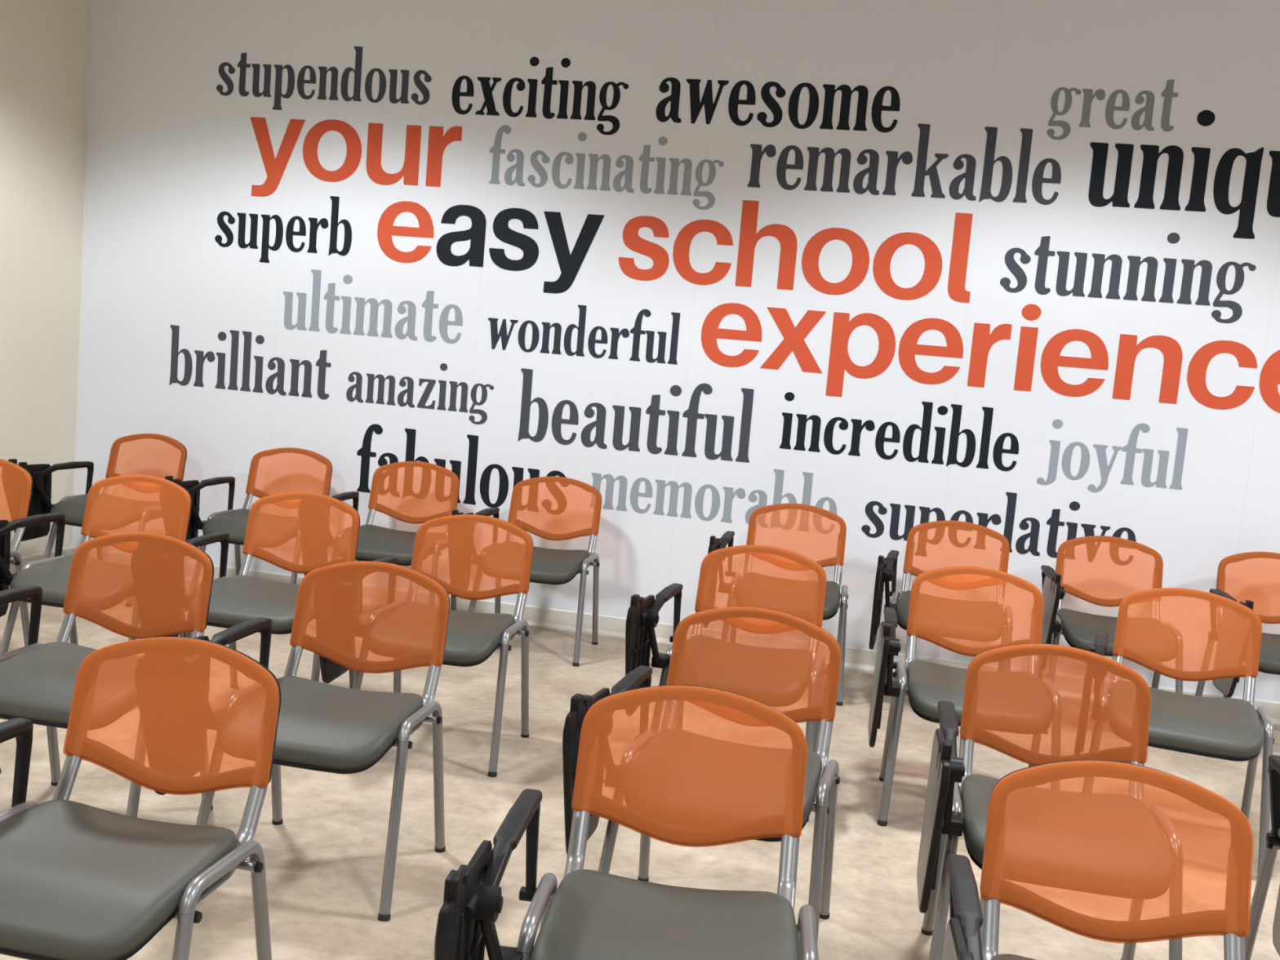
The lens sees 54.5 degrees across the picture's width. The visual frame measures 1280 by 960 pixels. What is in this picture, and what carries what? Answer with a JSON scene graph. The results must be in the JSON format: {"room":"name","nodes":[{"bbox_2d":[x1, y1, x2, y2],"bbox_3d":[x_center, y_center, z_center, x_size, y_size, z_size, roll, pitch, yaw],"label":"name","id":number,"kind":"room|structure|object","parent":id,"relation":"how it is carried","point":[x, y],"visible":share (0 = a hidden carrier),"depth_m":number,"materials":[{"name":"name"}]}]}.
{"room":"classroom","nodes":[
{"label":"classroom","id":0,"kind":"room"},
{"bbox_2d":[0,0,90,559],"bbox_3d":[-4.104,-0.854,2.496,0.150,3.500,9.350,6,6,11],"label":"wall","id":1,"kind":"structure","parent":0,"point":[44,44],"depth_m":6.56,"materials":[{"name":"beige paint"}]},
{"bbox_2d":[9,546,71,573],"bbox_3d":[-4.179,0.844,2.580,0.022,0.104,9.178,6,6,11],"label":"baseboard","id":2,"kind":"structure","parent":1,"relation":"attached to","point":[66,551],"depth_m":6.77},
{"bbox_2d":[0,580,1279,959],"bbox_3d":[0.728,1.491,1.609,10.407,0.150,9.500,6,6,11],"label":"floor","id":3,"kind":"structure","parent":0,"point":[325,861],"depth_m":3.86,"materials":[{"name":"beige tile"}]},
{"bbox_2d":[0,458,33,646],"bbox_3d":[-2.841,0.343,4.908,0.614,0.821,0.750,6,6,11],"label":"chair","id":4,"kind":"object","parent":3,"relation":"on","point":[15,468],"visible":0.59,"depth_m":5.14,"materials":[{"name":"orange plastic"}]},
{"bbox_2d":[1,433,186,606],"bbox_3d":[-2.762,0.186,6.400,0.614,0.821,0.750,7,6,16],"label":"chair","id":5,"kind":"object","parent":3,"relation":"on","point":[73,507],"visible":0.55,"depth_m":6.40,"materials":[{"name":"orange plastic"}]},
{"bbox_2d":[0,475,191,654],"bbox_3d":[-2.136,0.418,4.766,0.614,0.821,0.750,6,6,12],"label":"chair","id":6,"kind":"object","parent":3,"relation":"on","point":[51,574],"visible":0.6,"depth_m":4.91,"materials":[{"name":"orange plastic"}]},
{"bbox_2d":[0,532,213,817],"bbox_3d":[-1.609,0.601,3.502,0.614,0.821,0.750,6,6,10],"label":"chair","id":7,"kind":"object","parent":3,"relation":"on","point":[37,680],"visible":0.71,"depth_m":3.72,"materials":[{"name":"orange plastic"}]},
{"bbox_2d":[0,636,281,959],"bbox_3d":[-1.072,0.774,2.331,0.614,0.821,0.750,6,6,11],"label":"chair","id":8,"kind":"object","parent":3,"relation":"on","point":[78,881],"visible":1,"depth_m":2.46,"materials":[{"name":"orange plastic"}]},
{"bbox_2d":[130,492,359,688],"bbox_3d":[-1.426,0.489,4.656,0.614,0.821,0.750,6,6,10],"label":"chair","id":9,"kind":"object","parent":3,"relation":"on","point":[235,600],"visible":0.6,"depth_m":4.79,"materials":[{"name":"orange plastic"}]},
{"bbox_2d":[159,447,332,610],"bbox_3d":[-1.948,0.267,6.283,0.614,0.821,0.750,6,6,12],"label":"chair","id":10,"kind":"object","parent":3,"relation":"on","point":[234,522],"visible":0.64,"depth_m":6.37,"materials":[{"name":"orange plastic"}]},
{"bbox_2d":[134,560,449,920],"bbox_3d":[-0.877,0.679,3.345,0.614,0.821,0.750,6,6,11],"label":"chair","id":11,"kind":"object","parent":3,"relation":"on","point":[325,727],"visible":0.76,"depth_m":3.39,"materials":[{"name":"orange plastic"}]},
{"bbox_2d":[297,461,459,630],"bbox_3d":[-1.247,0.344,6.122,0.614,0.821,0.750,6,6,10],"label":"chair","id":12,"kind":"object","parent":3,"relation":"on","point":[375,542],"visible":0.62,"depth_m":6.31,"materials":[{"name":"orange plastic"}]},
{"bbox_2d":[313,514,533,776],"bbox_3d":[-0.729,0.572,4.436,0.614,0.821,0.750,6,6,11],"label":"chair","id":13,"kind":"object","parent":3,"relation":"on","point":[472,638],"visible":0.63,"depth_m":4.54,"materials":[{"name":"orange plastic"}]},
{"bbox_2d":[447,476,601,666],"bbox_3d":[-0.520,0.422,5.967,0.614,0.821,0.750,6,6,11],"label":"chair","id":14,"kind":"object","parent":3,"relation":"on","point":[548,566],"visible":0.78,"depth_m":6.12,"materials":[{"name":"orange plastic"}]},
{"bbox_2d":[434,684,818,959],"bbox_3d":[0.025,0.874,2.246,0.634,0.824,0.800,5,6,5],"label":"chair","id":15,"kind":"object","parent":3,"relation":"on","point":[591,914],"visible":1,"depth_m":2.39,"materials":[{"name":"orange plastic"}]},
{"bbox_2d":[562,606,840,942],"bbox_3d":[0.195,0.791,3.147,0.614,0.821,0.750,6,6,15],"label":"chair","id":16,"kind":"object","parent":3,"relation":"on","point":[822,780],"visible":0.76,"depth_m":3.28,"materials":[{"name":"orange plastic"}]},
{"bbox_2d":[625,545,826,821],"bbox_3d":[0.326,0.678,4.279,0.626,0.821,0.750,6,6,14],"label":"chair","id":17,"kind":"object","parent":3,"relation":"on","point":[642,615],"visible":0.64,"depth_m":4.40,"materials":[{"name":"orange plastic"}]},
{"bbox_2d":[702,502,848,705],"bbox_3d":[0.645,0.552,5.672,0.642,0.821,0.750,6,6,9],"label":"chair","id":18,"kind":"object","parent":3,"relation":"on","point":[832,604],"visible":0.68,"depth_m":5.87,"materials":[{"name":"orange plastic"}]},
{"bbox_2d":[869,520,1013,679],"bbox_3d":[1.359,0.628,5.522,0.614,0.821,0.750,6,6,15],"label":"chair","id":19,"kind":"object","parent":3,"relation":"on","point":[886,568],"visible":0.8,"depth_m":5.71,"materials":[{"name":"orange plastic"}]},
{"bbox_2d":[867,565,1061,826],"bbox_3d":[1.105,0.752,4.196,0.644,0.821,0.750,6,6,9],"label":"chair","id":20,"kind":"object","parent":3,"relation":"on","point":[927,683],"visible":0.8,"depth_m":4.31,"materials":[{"name":"orange plastic"}]},
{"bbox_2d":[916,643,1183,959],"bbox_3d":[0.990,0.875,2.985,0.622,0.821,0.750,6,6,10],"label":"chair","id":21,"kind":"object","parent":3,"relation":"on","point":[957,802],"visible":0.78,"depth_m":3.08,"materials":[{"name":"orange plastic"}]},
{"bbox_2d":[941,759,1253,959],"bbox_3d":[0.780,0.965,2.007,0.628,0.821,0.750,6,6,9],"label":"chair","id":22,"kind":"object","parent":3,"relation":"on","point":[972,929],"visible":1,"depth_m":2.28,"materials":[{"name":"orange plastic"}]},
{"bbox_2d":[1040,535,1182,733],"bbox_3d":[2.047,0.698,5.415,0.632,0.821,0.750,6,6,9],"label":"chair","id":23,"kind":"object","parent":3,"relation":"on","point":[1079,629],"visible":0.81,"depth_m":5.58,"materials":[{"name":"orange plastic"}]},
{"bbox_2d":[1075,587,1274,877],"bbox_3d":[1.778,0.818,4.114,0.614,0.821,0.750,7,7,20],"label":"chair","id":24,"kind":"object","parent":3,"relation":"on","point":[1220,728],"visible":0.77,"depth_m":4.23,"materials":[{"name":"orange plastic"}]},
{"bbox_2d":[1195,551,1279,698],"bbox_3d":[2.767,0.768,5.323,0.614,0.821,0.750,5,6,6],"label":"chair","id":25,"kind":"object","parent":3,"relation":"on","point":[1269,653],"visible":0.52,"depth_m":5.53,"materials":[{"name":"orange plastic"}]},
{"bbox_2d":[1244,755,1279,959],"bbox_3d":[1.761,0.958,2.826,0.614,0.821,0.750,6,6,9],"label":"chair","id":26,"kind":"object","parent":3,"relation":"on","point":[1272,846],"visible":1,"depth_m":3.05,"materials":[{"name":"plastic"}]},
{"bbox_2d":[71,0,1279,702],"bbox_3d":[1.847,-0.736,5.965,10.107,3.500,0.150,6,6,11],"label":"wall","id":27,"kind":"structure","parent":0,"point":[167,153],"depth_m":6.19,"materials":[{"name":"white paint"}]},
{"bbox_2d":[168,324,330,399],"bbox_3d":[-2.122,-0.638,6.739,0.961,0.332,0.001,6,6,11],"label":"word","id":28,"kind":"object","parent":27,"relation":"attached to","point":[322,362],"depth_m":6.74,"materials":[{"name":"dark grey paint"}]},
{"bbox_2d":[214,195,351,262],"bbox_3d":[-1.905,-1.341,6.628,0.793,0.373,0.001,6,6,11],"label":"word","id":29,"kind":"object","parent":27,"relation":"attached to","point":[314,224],"depth_m":6.63,"materials":[{"name":"black paint"}]},
{"bbox_2d":[216,46,431,110],"bbox_3d":[-1.665,-2.102,6.507,1.214,0.341,0.001,6,6,11],"label":"word","id":30,"kind":"object","parent":27,"relation":"attached to","point":[242,64],"depth_m":6.50,"materials":[{"name":"dark grey paint"}]},
{"bbox_2d":[249,116,462,196],"bbox_3d":[-1.510,-1.669,6.514,1.192,0.420,0.001,6,6,11],"label":"word","id":31,"kind":"object","parent":27,"relation":"attached to","point":[274,167],"depth_m":6.51,"materials":[{"name":"orange paint"}]},
{"bbox_2d":[283,269,462,343],"bbox_3d":[-1.417,-0.922,6.563,1.022,0.328,0.001,6,6,11],"label":"word","id":32,"kind":"object","parent":27,"relation":"attached to","point":[428,304],"depth_m":6.58,"materials":[{"name":"grey paint"}]},
{"bbox_2d":[346,363,493,424],"bbox_3d":[-1.164,-0.475,6.550,0.821,0.301,0.001,6,6,11],"label":"word","id":33,"kind":"object","parent":27,"relation":"attached to","point":[443,366],"depth_m":6.55,"materials":[{"name":"dark grey paint"}]},
{"bbox_2d":[356,423,567,514],"bbox_3d":[-0.941,-0.058,6.541,1.184,0.382,0.001,6,6,11],"label":"word","id":34,"kind":"object","parent":27,"relation":"attached to","point":[365,452],"depth_m":6.55,"materials":[{"name":"black paint"}]},
{"bbox_2d":[377,200,604,293],"bbox_3d":[-0.789,-1.199,6.404,1.216,0.416,0.001,6,6,11],"label":"word","id":35,"kind":"object","parent":27,"relation":"attached to","point":[570,264],"depth_m":6.40,"materials":[{"name":"black paint"}]},
{"bbox_2d":[452,56,628,134],"bbox_3d":[-0.512,-1.948,6.276,0.925,0.367,0.001,6,6,11],"label":"word","id":36,"kind":"object","parent":27,"relation":"attached to","point":[548,81],"depth_m":6.26,"materials":[{"name":"black paint"}]},
{"bbox_2d":[488,304,679,364],"bbox_3d":[-0.295,-0.762,6.339,1.013,0.267,0.001,6,6,11],"label":"word","id":37,"kind":"object","parent":27,"relation":"attached to","point":[637,331],"depth_m":6.33,"materials":[{"name":"black paint"}]},
{"bbox_2d":[488,124,724,209],"bbox_3d":[-0.182,-1.573,6.241,1.215,0.362,0.001,6,6,11],"label":"word","id":38,"kind":"object","parent":27,"relation":"attached to","point":[495,149],"depth_m":6.24,"materials":[{"name":"grey paint"}]},
{"bbox_2d":[518,368,754,462],"bbox_3d":[-0.034,-0.330,6.323,1.223,0.386,0.001,6,6,11],"label":"word","id":39,"kind":"object","parent":27,"relation":"attached to","point":[691,413],"depth_m":6.31,"materials":[{"name":"grey paint"}]},
{"bbox_2d":[71,546,1279,725],"bbox_3d":[1.689,0.954,6.066,10.107,0.104,0.022,6,6,11],"label":"baseboard","id":40,"kind":"structure","parent":27,"relation":"attached to","point":[861,659],"depth_m":6.44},
{"bbox_2d":[590,469,836,533],"bbox_3d":[0.363,0.063,6.275,1.263,0.301,0.001,6,6,11],"label":"word","id":41,"kind":"object","parent":27,"relation":"attached to","point":[634,494],"depth_m":6.29,"materials":[{"name":"grey paint"}]},
{"bbox_2d":[655,77,900,133],"bbox_3d":[0.661,-1.825,6.039,1.183,0.218,0.001,6,6,11],"label":"word","id":42,"kind":"object","parent":27,"relation":"attached to","point":[696,106],"depth_m":6.03,"materials":[{"name":"black paint"}]},
{"bbox_2d":[618,200,973,302],"bbox_3d":[0.746,-1.139,6.084,1.732,0.427,0.001,6,6,11],"label":"word","id":43,"kind":"object","parent":27,"relation":"attached to","point":[748,238],"depth_m":6.08,"materials":[{"name":"orange paint"}]},
{"bbox_2d":[779,391,1018,471],"bbox_3d":[1.260,-0.241,6.057,1.144,0.303,0.001,6,6,11],"label":"word","id":44,"kind":"object","parent":27,"relation":"attached to","point":[998,450],"depth_m":6.04,"materials":[{"name":"black paint"}]},
{"bbox_2d":[747,123,1061,204],"bbox_3d":[1.253,-1.528,5.940,1.470,0.350,0.001,6,6,11],"label":"word","id":45,"kind":"object","parent":27,"relation":"attached to","point":[906,157],"depth_m":5.92,"materials":[{"name":"grey paint"}]},
{"bbox_2d":[701,302,1279,413],"bbox_3d":[1.724,-0.588,5.926,2.906,0.517,0.001,6,6,11],"label":"word","id":46,"kind":"object","parent":27,"relation":"attached to","point":[840,361],"depth_m":5.94,"materials":[{"name":"orange paint"}]},
{"bbox_2d":[861,492,1136,564],"bbox_3d":[1.723,0.231,6.002,1.279,0.355,0.001,6,6,11],"label":"word","id":47,"kind":"object","parent":27,"relation":"attached to","point":[1054,522],"depth_m":5.99,"materials":[{"name":"black paint"}]},
{"bbox_2d":[1036,419,1187,492],"bbox_3d":[2.227,-0.107,5.864,0.653,0.346,0.001,6,6,11],"label":"word","id":48,"kind":"object","parent":27,"relation":"attached to","point":[1131,448],"depth_m":5.85,"materials":[{"name":"grey paint"}]},
{"bbox_2d":[1046,79,1177,139],"bbox_3d":[2.177,-1.706,5.727,0.554,0.293,0.001,6,6,11],"label":"word","id":49,"kind":"object","parent":27,"relation":"attached to","point":[1168,93],"depth_m":5.72,"materials":[{"name":"grey paint"}]},
{"bbox_2d":[1000,232,1256,323],"bbox_3d":[2.259,-0.963,5.778,1.115,0.394,0.001,6,6,11],"label":"word","id":50,"kind":"object","parent":27,"relation":"attached to","point":[1042,251],"depth_m":5.78,"materials":[{"name":"grey paint"}]},
{"bbox_2d":[1088,110,1279,239],"bbox_3d":[2.653,-1.392,5.655,1.180,0.562,0.001,6,6,11],"label":"word","id":51,"kind":"object","parent":27,"relation":"attached to","point":[1246,207],"depth_m":5.68,"materials":[{"name":"black paint"}]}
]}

